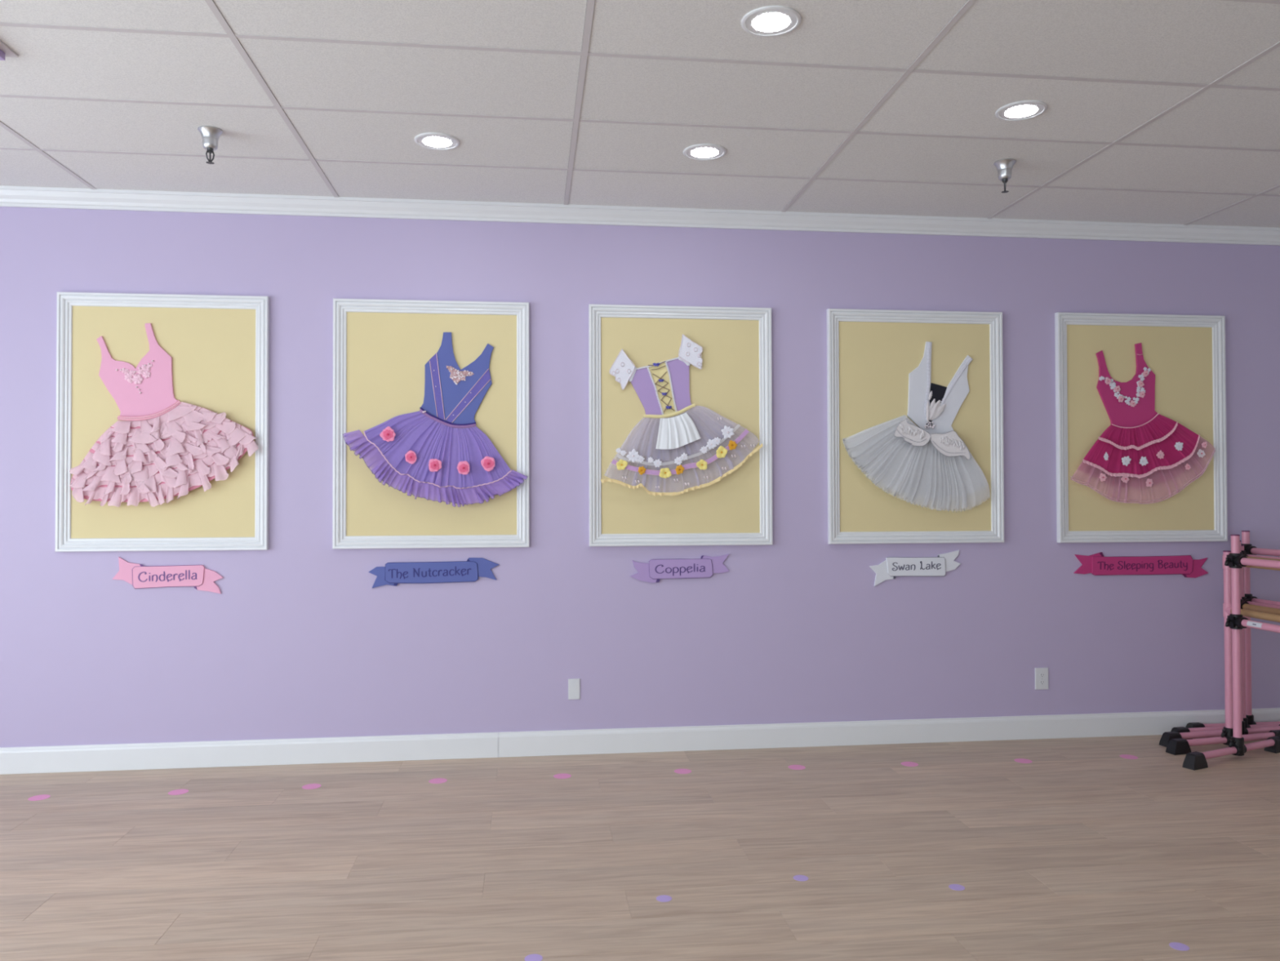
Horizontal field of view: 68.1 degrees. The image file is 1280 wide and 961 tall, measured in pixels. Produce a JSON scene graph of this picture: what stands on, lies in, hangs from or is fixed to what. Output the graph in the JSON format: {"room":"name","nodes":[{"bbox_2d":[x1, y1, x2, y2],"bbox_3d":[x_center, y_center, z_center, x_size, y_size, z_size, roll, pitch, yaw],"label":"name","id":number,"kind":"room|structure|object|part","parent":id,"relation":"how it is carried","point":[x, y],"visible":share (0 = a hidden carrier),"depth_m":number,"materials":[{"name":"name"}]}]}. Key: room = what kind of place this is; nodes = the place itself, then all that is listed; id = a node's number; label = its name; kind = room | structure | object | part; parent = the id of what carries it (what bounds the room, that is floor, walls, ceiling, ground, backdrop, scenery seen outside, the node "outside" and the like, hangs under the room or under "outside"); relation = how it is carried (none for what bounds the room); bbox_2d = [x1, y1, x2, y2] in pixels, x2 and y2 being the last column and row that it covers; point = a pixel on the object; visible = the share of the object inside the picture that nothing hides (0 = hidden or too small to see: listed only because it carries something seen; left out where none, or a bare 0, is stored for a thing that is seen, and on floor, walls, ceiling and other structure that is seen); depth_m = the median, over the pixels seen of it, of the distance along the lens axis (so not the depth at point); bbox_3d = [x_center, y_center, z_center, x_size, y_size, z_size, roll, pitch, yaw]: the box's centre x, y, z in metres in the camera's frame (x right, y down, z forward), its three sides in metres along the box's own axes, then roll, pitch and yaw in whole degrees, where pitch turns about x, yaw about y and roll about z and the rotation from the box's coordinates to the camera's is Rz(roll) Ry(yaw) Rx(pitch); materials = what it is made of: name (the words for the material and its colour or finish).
{"room":"ballet studio","nodes":[
{"label":"ballet studio","id":0,"kind":"room"},
{"bbox_2d":[0,192,1279,756],"bbox_3d":[-0.063,-0.062,5.319,10.600,3.193,0.120,0,-1,-7],"label":"wall","id":1,"kind":"structure","parent":0,"point":[298,640],"depth_m":5.23,"materials":[{"name":"purple paint"}]},
{"bbox_2d":[54,291,269,551],"bbox_3d":[-2.497,-0.305,4.963,1.053,1.345,0.032,0,-1,-7],"label":"picture frame","id":2,"kind":"object","parent":1,"relation":"attached to","point":[218,346],"visible":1,"depth_m":4.98,"materials":[{"name":"white paint"}]},
{"bbox_3d":[-2.986,-0.304,4.907,0.068,1.345,0.032,0,-1,-7],"label":"frame rail","id":3,"kind":"part","parent":2,"relation":"part of","materials":[{"name":"white paint"}]},
{"bbox_3d":[-2.495,0.334,4.954,1.053,0.068,0.032,0,-1,-7],"label":"frame rail","id":4,"kind":"part","parent":2,"relation":"part of","materials":[{"name":"white paint"}]},
{"bbox_3d":[-2.498,-0.943,4.973,1.053,0.068,0.032,0,-1,-7],"label":"frame rail","id":5,"kind":"part","parent":2,"relation":"part of","materials":[{"name":"white paint"}]},
{"bbox_2d":[69,323,258,506],"bbox_3d":[-2.474,-0.344,4.939,0.939,0.963,0.072,0,-1,-6],"label":"dress","id":6,"kind":"object","parent":2,"relation":"attached to","point":[182,446],"visible":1,"depth_m":4.93,"materials":[{"name":"pink fabric"}]},
{"bbox_3d":[-2.007,-0.305,5.020,0.068,1.345,0.032,0,-1,-7],"label":"frame rail","id":7,"kind":"part","parent":2,"relation":"part of","materials":[{"name":"white paint"}]},
{"bbox_2d":[111,556,223,593],"bbox_3d":[-2.474,0.498,4.962,0.555,0.200,0.017,0,-1,-7],"label":"sign","id":8,"kind":"object","parent":1,"relation":"attached to","point":[140,575],"visible":1,"depth_m":4.96,"materials":[{"name":"pink paint"}]},
{"bbox_2d":[332,297,528,548],"bbox_3d":[-1.124,-0.305,5.122,1.041,1.338,0.032,0,-1,-7],"label":"picture frame","id":9,"kind":"object","parent":1,"relation":"attached to","point":[382,348],"visible":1,"depth_m":5.12,"materials":[{"name":"white paint"}]},
{"bbox_3d":[-1.607,-0.304,5.066,0.068,1.338,0.032,0,-1,-7],"label":"frame rail","id":10,"kind":"part","parent":9,"relation":"part of","materials":[{"name":"white paint"}]},
{"bbox_3d":[-1.125,-0.940,5.132,1.041,0.068,0.032,0,-1,-7],"label":"frame rail","id":11,"kind":"part","parent":9,"relation":"part of","materials":[{"name":"white paint"}]},
{"bbox_3d":[-1.122,0.331,5.113,1.041,0.068,0.032,0,-1,-7],"label":"frame rail","id":12,"kind":"part","parent":9,"relation":"part of","materials":[{"name":"white paint"}]},
{"bbox_2d":[342,332,527,506],"bbox_3d":[-1.095,-0.331,5.096,0.973,0.949,0.076,0,-1,-7],"label":"dress","id":13,"kind":"object","parent":9,"relation":"attached to","point":[416,454],"visible":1,"depth_m":5.11,"materials":[{"name":"fabric"}]},
{"bbox_3d":[-1.117,-0.496,5.121,0.046,0.306,0.004,0,-1,-7],"label":"cord","id":14,"kind":"part","parent":13,"relation":"part of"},
{"bbox_3d":[-1.080,-0.108,5.059,0.780,0.309,0.007,0,-1,-7],"label":"frill cord","id":15,"kind":"part","parent":13,"relation":"part of","materials":[{"name":"fabric"}]},
{"bbox_3d":[-1.080,-0.509,5.125,0.049,0.363,0.004,0,-1,-7],"label":"cord","id":16,"kind":"part","parent":13,"relation":"part of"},
{"bbox_3d":[-0.939,-0.469,5.141,0.233,0.283,0.004,0,-1,-7],"label":"cord","id":17,"kind":"part","parent":13,"relation":"part of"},
{"bbox_3d":[-0.917,-0.433,5.143,0.211,0.242,0.004,0,-1,-7],"label":"cord","id":18,"kind":"part","parent":13,"relation":"part of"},
{"bbox_3d":[-0.640,-0.305,5.178,0.068,1.338,0.032,0,-1,-7],"label":"frame rail","id":19,"kind":"part","parent":9,"relation":"part of","materials":[{"name":"white paint"}]},
{"bbox_2d":[368,557,499,587],"bbox_3d":[-1.113,0.499,5.120,0.697,0.158,0.017,0,-1,-7],"label":"sign","id":20,"kind":"object","parent":1,"relation":"attached to","point":[468,571],"visible":1,"depth_m":5.11,"materials":[{"name":"paint"}]},
{"bbox_2d":[568,678,579,699],"bbox_3d":[-0.362,1.146,5.201,0.064,0.113,0.008,0,-1,-7],"label":"blank wall plate","id":21,"kind":"object","parent":1,"relation":"attached to","point":[573,683],"visible":1,"depth_m":5.20,"materials":[{"name":"white plastic"}]},
{"bbox_2d":[0,707,1279,773],"bbox_3d":[-0.051,1.436,5.230,10.300,0.134,0.015,0,-1,-7],"label":"baseboard","id":22,"kind":"structure","parent":1,"relation":"attached to","point":[187,754],"depth_m":5.20,"materials":[{"name":"white paint"}]},
{"bbox_3d":[-2.969,1.438,4.892,4.426,0.134,0.015,0,-1,-7],"label":"baseboard","id":23,"kind":"part","parent":22,"relation":"part of","materials":[{"name":"white paint"}]},
{"bbox_3d":[2.148,1.434,5.485,5.872,0.134,0.015,0,-1,-7],"label":"baseboard","id":24,"kind":"part","parent":22,"relation":"part of","materials":[{"name":"white paint"}]},
{"bbox_2d":[0,186,1279,245],"bbox_3d":[-0.056,-1.467,5.251,10.300,0.091,0.058,0,-1,-7],"label":"trim","id":25,"kind":"structure","parent":1,"relation":"attached to","point":[10,196],"depth_m":5.23,"materials":[{"name":"white paint"}]},
{"bbox_2d":[630,553,729,582],"bbox_3d":[0.224,0.490,5.275,0.562,0.156,0.017,0,-1,-7],"label":"sign","id":26,"kind":"object","parent":1,"relation":"attached to","point":[704,566],"visible":1,"depth_m":5.27,"materials":[{"name":"purple paint"}]},
{"bbox_2d":[588,304,772,546],"bbox_3d":[0.230,-0.305,5.279,1.030,1.335,0.032,0,-1,-7],"label":"picture frame","id":27,"kind":"object","parent":1,"relation":"attached to","point":[733,384],"visible":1,"depth_m":5.29,"materials":[{"name":"white paint"}]},
{"bbox_3d":[-0.247,-0.305,5.224,0.068,1.335,0.032,0,-1,-7],"label":"frame rail","id":28,"kind":"part","parent":27,"relation":"part of","materials":[{"name":"white paint"}]},
{"bbox_3d":[0.229,-0.938,5.289,1.030,0.068,0.032,0,-1,-7],"label":"frame rail","id":29,"kind":"part","parent":27,"relation":"part of","materials":[{"name":"white paint"}]},
{"bbox_3d":[0.232,0.328,5.270,1.030,0.068,0.032,0,-1,-7],"label":"frame rail","id":30,"kind":"part","parent":27,"relation":"part of","materials":[{"name":"white paint"}]},
{"bbox_2d":[600,333,763,496],"bbox_3d":[0.232,-0.364,5.248,0.908,0.904,0.081,0,-1,-7],"label":"dress","id":31,"kind":"object","parent":27,"relation":"attached to","point":[662,388],"visible":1,"depth_m":5.25,"materials":[{"name":"fabric"}]},
{"bbox_3d":[0.127,-0.512,5.275,0.177,0.300,0.009,0,-1,-7],"label":"lacing panel","id":32,"kind":"part","parent":31,"relation":"part of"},
{"bbox_3d":[0.708,-0.305,5.335,0.068,1.335,0.032,0,-1,-7],"label":"frame rail","id":33,"kind":"part","parent":27,"relation":"part of","materials":[{"name":"white paint"}]},
{"bbox_2d":[868,550,960,586],"bbox_3d":[1.580,0.503,5.432,0.547,0.201,0.017,0,-1,-7],"label":"sign","id":34,"kind":"object","parent":1,"relation":"attached to","point":[891,567],"visible":1,"depth_m":5.42,"materials":[{"name":"white paint"}]},
{"bbox_2d":[826,308,1004,543],"bbox_3d":[1.586,-0.308,5.437,1.042,1.336,0.032,0,-1,-7],"label":"picture frame","id":35,"kind":"object","parent":1,"relation":"attached to","point":[872,354],"visible":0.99,"depth_m":5.44,"materials":[{"name":"white paint"}]},
{"bbox_3d":[1.103,-0.308,5.380,0.068,1.336,0.032,0,-1,-7],"label":"frame rail","id":36,"kind":"part","parent":35,"relation":"part of","materials":[{"name":"white paint"}]},
{"bbox_3d":[1.585,-0.942,5.446,1.042,0.068,0.032,0,-1,-7],"label":"frame rail","id":37,"kind":"part","parent":35,"relation":"part of","materials":[{"name":"white paint"}]},
{"bbox_2d":[844,341,988,498],"bbox_3d":[1.582,-0.307,5.402,0.883,0.986,0.082,0,-1,-7],"label":"dress","id":38,"kind":"object","parent":35,"relation":"attached to","point":[930,460],"visible":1,"depth_m":5.42,"materials":[{"name":"white fabric"}]},
{"bbox_3d":[1.545,-0.274,5.364,0.216,0.159,0.003,0,-1,-7],"label":"silver cord","id":39,"kind":"part","parent":38,"relation":"part of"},
{"bbox_3d":[1.655,-0.570,5.442,0.044,0.454,0.005,0,-1,-7],"label":"lace trim","id":40,"kind":"part","parent":38,"relation":"part of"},
{"bbox_3d":[1.767,-0.201,5.389,0.240,0.165,0.003,0,-1,-7],"label":"silver cord","id":41,"kind":"part","parent":38,"relation":"part of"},
{"bbox_3d":[1.814,-0.554,5.460,0.214,0.310,0.005,0,-1,-7],"label":"lace trim","id":42,"kind":"part","parent":38,"relation":"part of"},
{"bbox_3d":[1.588,0.326,5.427,1.042,0.068,0.032,0,-1,-7],"label":"frame rail","id":43,"kind":"part","parent":35,"relation":"part of","materials":[{"name":"white paint"}]},
{"bbox_3d":[2.070,-0.309,5.493,0.068,1.336,0.032,0,-1,-7],"label":"frame rail","id":44,"kind":"part","parent":35,"relation":"part of","materials":[{"name":"white paint"}]},
{"bbox_2d":[1035,667,1048,689],"bbox_3d":[2.342,1.155,5.514,0.081,0.125,0.009,0,-1,-7],"label":"electrical outlet","id":45,"kind":"object","parent":1,"relation":"attached to","point":[1041,673],"visible":1,"depth_m":5.51,"materials":[{"name":"white plastic"}]},
{"bbox_2d":[1039,672,1044,677],"bbox_3d":[2.342,1.133,5.511,0.033,0.029,0.003,0,-1,-7],"label":"socket","id":46,"kind":"object","parent":45,"relation":"attached to","point":[1041,674],"depth_m":5.51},
{"bbox_2d":[1039,680,1044,684],"bbox_3d":[2.342,1.175,5.511,0.033,0.029,0.003,0,-1,-7],"label":"socket","id":47,"kind":"object","parent":45,"relation":"attached to","point":[1041,682],"depth_m":5.51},
{"bbox_2d":[1073,551,1208,577],"bbox_3d":[2.965,0.500,5.592,0.852,0.159,0.017,0,-1,-7],"label":"sign","id":48,"kind":"object","parent":1,"relation":"attached to","point":[1096,564],"visible":1,"depth_m":5.58,"materials":[{"name":"paint"}]},
{"bbox_2d":[1054,311,1227,542],"bbox_3d":[2.968,-0.310,5.597,1.061,1.347,0.032,0,-1,-7],"label":"picture frame","id":49,"kind":"object","parent":1,"relation":"attached to","point":[1185,354],"visible":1,"depth_m":5.60,"materials":[{"name":"white paint"}]},
{"bbox_3d":[2.475,-0.310,5.540,0.068,1.347,0.032,0,-1,-7],"label":"frame rail","id":50,"kind":"part","parent":49,"relation":"part of","materials":[{"name":"white paint"}]},
{"bbox_3d":[2.966,-0.950,5.606,1.061,0.068,0.032,0,-1,-7],"label":"frame rail","id":51,"kind":"part","parent":49,"relation":"part of","materials":[{"name":"white paint"}]},
{"bbox_2d":[1070,342,1215,503],"bbox_3d":[2.963,-0.339,5.567,0.930,0.955,0.074,0,-1,-7],"label":"dress","id":52,"kind":"object","parent":49,"relation":"attached to","point":[1141,447],"visible":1,"depth_m":5.57,"materials":[{"name":"fabric"}]},
{"bbox_3d":[2.918,-0.352,5.574,0.298,0.091,0.006,0,-1,-7],"label":"waist cord","id":53,"kind":"part","parent":52,"relation":"part of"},
{"bbox_3d":[2.915,-0.260,5.533,0.499,0.172,0.010,0,-1,-7],"label":"frilled trim","id":54,"kind":"part","parent":52,"relation":"part of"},
{"bbox_3d":[2.938,-0.143,5.537,0.739,0.262,0.010,0,-1,-7],"label":"frilled trim","id":55,"kind":"part","parent":52,"relation":"part of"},
{"bbox_3d":[2.970,0.329,5.587,1.061,0.068,0.032,0,-1,-7],"label":"frame rail","id":56,"kind":"part","parent":49,"relation":"part of","materials":[{"name":"white paint"}]},
{"bbox_3d":[3.461,-0.311,5.654,0.068,1.347,0.032,0,-1,-7],"label":"frame rail","id":57,"kind":"part","parent":49,"relation":"part of","materials":[{"name":"white paint"}]},
{"bbox_2d":[0,734,1279,960],"bbox_3d":[0.403,1.460,1.313,10.300,0.030,7.900,0,-1,-7],"label":"floor","id":58,"kind":"structure","parent":0,"point":[1081,851],"depth_m":3.72,"materials":[{"name":"brown wood"}]},
{"bbox_2d":[27,794,50,800],"bbox_3d":[-2.839,1.499,4.473,0.090,0.001,0.090,0,-1,-7],"label":"dot","id":59,"kind":"object","parent":58,"relation":"on","point":[41,797],"visible":1,"depth_m":4.47,"materials":[{"name":"pink plastic"}]},
{"bbox_2d":[168,788,188,795],"bbox_3d":[-2.220,1.498,4.552,0.090,0.001,0.090,0,-1,-7],"label":"dot","id":60,"kind":"object","parent":58,"relation":"on","point":[176,792],"visible":1,"depth_m":4.54,"materials":[{"name":"pink plastic"}]},
{"bbox_2d":[302,783,320,789],"bbox_3d":[-1.608,1.498,4.634,0.090,0.001,0.090,0,-1,-7],"label":"dot","id":61,"kind":"object","parent":58,"relation":"on","point":[310,786],"visible":1,"depth_m":4.63,"materials":[{"name":"pink plastic"}]},
{"bbox_2d":[428,777,447,783],"bbox_3d":[-1.007,1.498,4.720,0.090,0.001,0.090,0,-1,-7],"label":"dot","id":62,"kind":"object","parent":58,"relation":"on","point":[437,780],"visible":1,"depth_m":4.72,"materials":[{"name":"pink plastic"}]},
{"bbox_2d":[524,953,542,960],"bbox_3d":[-0.327,1.469,2.910,0.056,0.001,0.056,0,-1,-7],"label":"dot","id":63,"kind":"object","parent":58,"relation":"on","point":[534,957],"visible":1,"depth_m":2.91,"materials":[{"name":"plastic"}]},
{"bbox_2d":[553,773,571,778],"bbox_3d":[-0.393,1.497,4.795,0.090,0.001,0.090,0,-1,-7],"label":"dot","id":64,"kind":"object","parent":58,"relation":"on","point":[562,775],"visible":1,"depth_m":4.79,"materials":[{"name":"pink plastic"}]},
{"bbox_2d":[656,894,671,902],"bbox_3d":[0.085,1.475,3.340,0.056,0.001,0.056,0,-1,-7],"label":"dot","id":65,"kind":"object","parent":58,"relation":"on","point":[664,898],"visible":1,"depth_m":3.34,"materials":[{"name":"plastic"}]},
{"bbox_2d":[674,768,691,773],"bbox_3d":[0.220,1.497,4.873,0.090,0.001,0.090,0,-1,-7],"label":"dot","id":66,"kind":"object","parent":58,"relation":"on","point":[682,771],"visible":1,"depth_m":4.87,"materials":[{"name":"pink plastic"}]},
{"bbox_2d":[787,764,805,769],"bbox_3d":[0.818,1.496,4.939,0.090,0.001,0.090,0,-1,-7],"label":"dot","id":67,"kind":"object","parent":58,"relation":"on","point":[791,766],"visible":1,"depth_m":4.94,"materials":[{"name":"pink plastic"}]},
{"bbox_2d":[793,875,808,880],"bbox_3d":[0.597,1.476,3.514,0.056,0.001,0.056,0,-1,-7],"label":"dot","id":68,"kind":"object","parent":58,"relation":"on","point":[798,877],"visible":1,"depth_m":3.51,"materials":[{"name":"plastic"}]},
{"bbox_2d":[901,761,918,766],"bbox_3d":[1.422,1.496,4.993,0.090,0.001,0.090,0,-1,-7],"label":"dot","id":69,"kind":"object","parent":58,"relation":"on","point":[904,763],"visible":1,"depth_m":5.00,"materials":[{"name":"pink plastic"}]},
{"bbox_2d":[948,884,964,890],"bbox_3d":[1.148,1.473,3.429,0.056,0.001,0.056,0,-1,-7],"label":"dot","id":70,"kind":"object","parent":58,"relation":"on","point":[954,886],"visible":1,"depth_m":3.43,"materials":[{"name":"plastic"}]},
{"bbox_2d":[1013,758,1031,763],"bbox_3d":[2.044,1.495,5.047,0.090,0.001,0.090,0,-1,-7],"label":"dot","id":71,"kind":"object","parent":58,"relation":"on","point":[1019,760],"visible":1,"depth_m":5.05,"materials":[{"name":"pink plastic"}]},
{"bbox_2d":[1119,754,1137,759],"bbox_3d":[2.644,1.494,5.119,0.090,0.001,0.090,0,-1,-7],"label":"dot","id":72,"kind":"object","parent":58,"relation":"on","point":[1125,756],"visible":1,"depth_m":5.11,"materials":[{"name":"pink plastic"}]},
{"bbox_2d":[1168,942,1189,951],"bbox_3d":[1.696,1.465,2.977,0.056,0.001,0.056,0,-1,-7],"label":"dot","id":73,"kind":"object","parent":58,"relation":"on","point":[1180,946],"visible":1,"depth_m":2.97,"materials":[{"name":"plastic"}]},
{"bbox_2d":[1159,540,1279,746],"bbox_3d":[3.481,0.910,4.697,0.920,1.152,1.679,0,-1,-7],"label":"ballet barre","id":74,"kind":"object","parent":58,"relation":"on","point":[1166,736],"visible":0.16,"depth_m":5.38,"materials":[{"name":"pink metal"}]},
{"bbox_3d":[3.450,0.899,5.460,0.041,1.097,0.041,0,-1,-7],"label":"post","id":75,"kind":"part","parent":74,"relation":"part of","materials":[{"name":"pink metal"}]},
{"bbox_2d":[1165,550,1279,755],"bbox_3d":[3.378,0.933,4.537,0.810,1.102,1.709,0,-1,-7],"label":"ballet barre","id":76,"kind":"object","parent":58,"relation":"on","point":[1178,746],"visible":0.66,"depth_m":5.27,"materials":[{"name":"pink metal"}]},
{"bbox_3d":[3.259,1.407,5.270,0.055,0.046,0.022,0,-1,-7],"label":"wing knob","id":77,"kind":"part","parent":76,"relation":"part of","materials":[{"name":"black plastic"}]},
{"bbox_3d":[3.293,0.922,5.295,0.041,1.047,0.041,0,-1,-7],"label":"post","id":78,"kind":"part","parent":76,"relation":"part of","materials":[{"name":"pink metal"}]},
{"bbox_2d":[1170,544,1279,739],"bbox_3d":[3.562,0.926,4.775,0.851,1.122,1.643,0,-1,-7],"label":"ballet barre","id":79,"kind":"object","parent":58,"relation":"on","point":[1178,729],"visible":0.2,"depth_m":5.51,"materials":[{"name":"pink metal"}]},
{"bbox_3d":[3.517,0.915,5.538,0.041,1.067,0.041,0,-1,-7],"label":"post","id":80,"kind":"part","parent":79,"relation":"part of","materials":[{"name":"pink metal"}]},
{"bbox_2d":[1182,534,1279,769],"bbox_3d":[3.289,0.881,4.332,0.792,1.202,1.857,0,-1,-7],"label":"ballet barre","id":81,"kind":"object","parent":58,"relation":"on","point":[1195,760],"visible":1,"depth_m":5.07,"materials":[{"name":"pink metal"}]},
{"bbox_3d":[3.164,0.436,5.085,0.055,0.046,0.022,0,-1,-7],"label":"wing knob","id":82,"kind":"part","parent":81,"relation":"part of","materials":[{"name":"black plastic"}]},
{"bbox_3d":[3.165,0.763,5.080,0.055,0.046,0.022,0,-1,-7],"label":"wing knob","id":83,"kind":"part","parent":81,"relation":"part of","materials":[{"name":"black plastic"}]},
{"bbox_3d":[3.174,1.404,5.064,0.055,0.046,0.022,0,-1,-7],"label":"wing knob","id":84,"kind":"part","parent":81,"relation":"part of","materials":[{"name":"black plastic"}]},
{"bbox_3d":[3.208,0.870,5.090,0.041,1.147,0.041,0,-1,-7],"label":"post","id":85,"kind":"part","parent":81,"relation":"part of","materials":[{"name":"pink metal"}]},
{"bbox_2d":[1185,530,1279,728],"bbox_3d":[3.677,0.887,4.851,0.774,1.202,1.582,0,-1,-7],"label":"ballet barre","id":86,"kind":"object","parent":58,"relation":"on","point":[1253,550],"visible":0.41,"depth_m":5.58,"materials":[{"name":"pink metal"}]},
{"bbox_3d":[3.594,0.876,5.606,0.041,1.147,0.041,0,-1,-7],"label":"post","id":87,"kind":"part","parent":86,"relation":"part of","materials":[{"name":"pink metal"}]},
{"bbox_2d":[0,0,1279,227],"bbox_3d":[0.395,-1.643,1.359,10.300,0.151,7.900,0,-1,-7],"label":"ceiling","id":88,"kind":"structure","parent":0,"point":[1157,111],"depth_m":3.81,"materials":[{"name":"tile"}]},
{"bbox_2d":[0,39,18,60],"bbox_3d":[-2.505,-1.521,3.082,0.600,0.034,0.600,0,-1,-7],"label":"ceiling vent","id":89,"kind":"object","parent":88,"relation":"in","point":[5,51],"visible":1,"depth_m":3.36,"materials":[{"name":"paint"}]},
{"bbox_2d":[197,125,222,164],"bbox_3d":[-1.868,-1.452,4.114,0.100,0.146,0.100,0,-1,-7],"label":"sprinkler","id":90,"kind":"object","parent":88,"relation":"attached to","point":[211,135],"visible":1,"depth_m":4.09,"materials":[{"name":"silver metal"}]},
{"bbox_2d":[414,132,459,150],"bbox_3d":[-0.911,-1.521,4.250,0.200,0.008,0.200,0,-1,-7],"label":"recessed light","id":91,"kind":"object","parent":88,"relation":"in","point":[431,140],"visible":1,"depth_m":4.24,"materials":[{"name":"white paint"}]},
{"bbox_2d":[683,143,726,159],"bbox_3d":[0.300,-1.522,4.390,0.200,0.008,0.200,0,-1,-7],"label":"recessed light","id":92,"kind":"object","parent":88,"relation":"in","point":[707,151],"visible":1,"depth_m":4.38,"materials":[{"name":"white paint"}]},
{"bbox_2d":[741,5,801,36],"bbox_3d":[0.441,-1.540,3.179,0.200,0.008,0.200,0,-1,-7],"label":"recessed light","id":93,"kind":"object","parent":88,"relation":"in","point":[776,20],"visible":1,"depth_m":3.17,"materials":[{"name":"white paint"}]},
{"bbox_2d":[993,158,1015,192],"bbox_3d":[1.749,-1.455,4.537,0.100,0.146,0.100,0,-1,-7],"label":"sprinkler","id":94,"kind":"object","parent":88,"relation":"attached to","point":[1004,166],"visible":1,"depth_m":4.51,"materials":[{"name":"silver metal"}]},
{"bbox_2d":[995,100,1047,120],"bbox_3d":[1.581,-1.532,3.926,0.200,0.008,0.200,0,-1,-7],"label":"recessed light","id":95,"kind":"object","parent":88,"relation":"in","point":[1024,109],"visible":1,"depth_m":3.92,"materials":[{"name":"white paint"}]}
]}

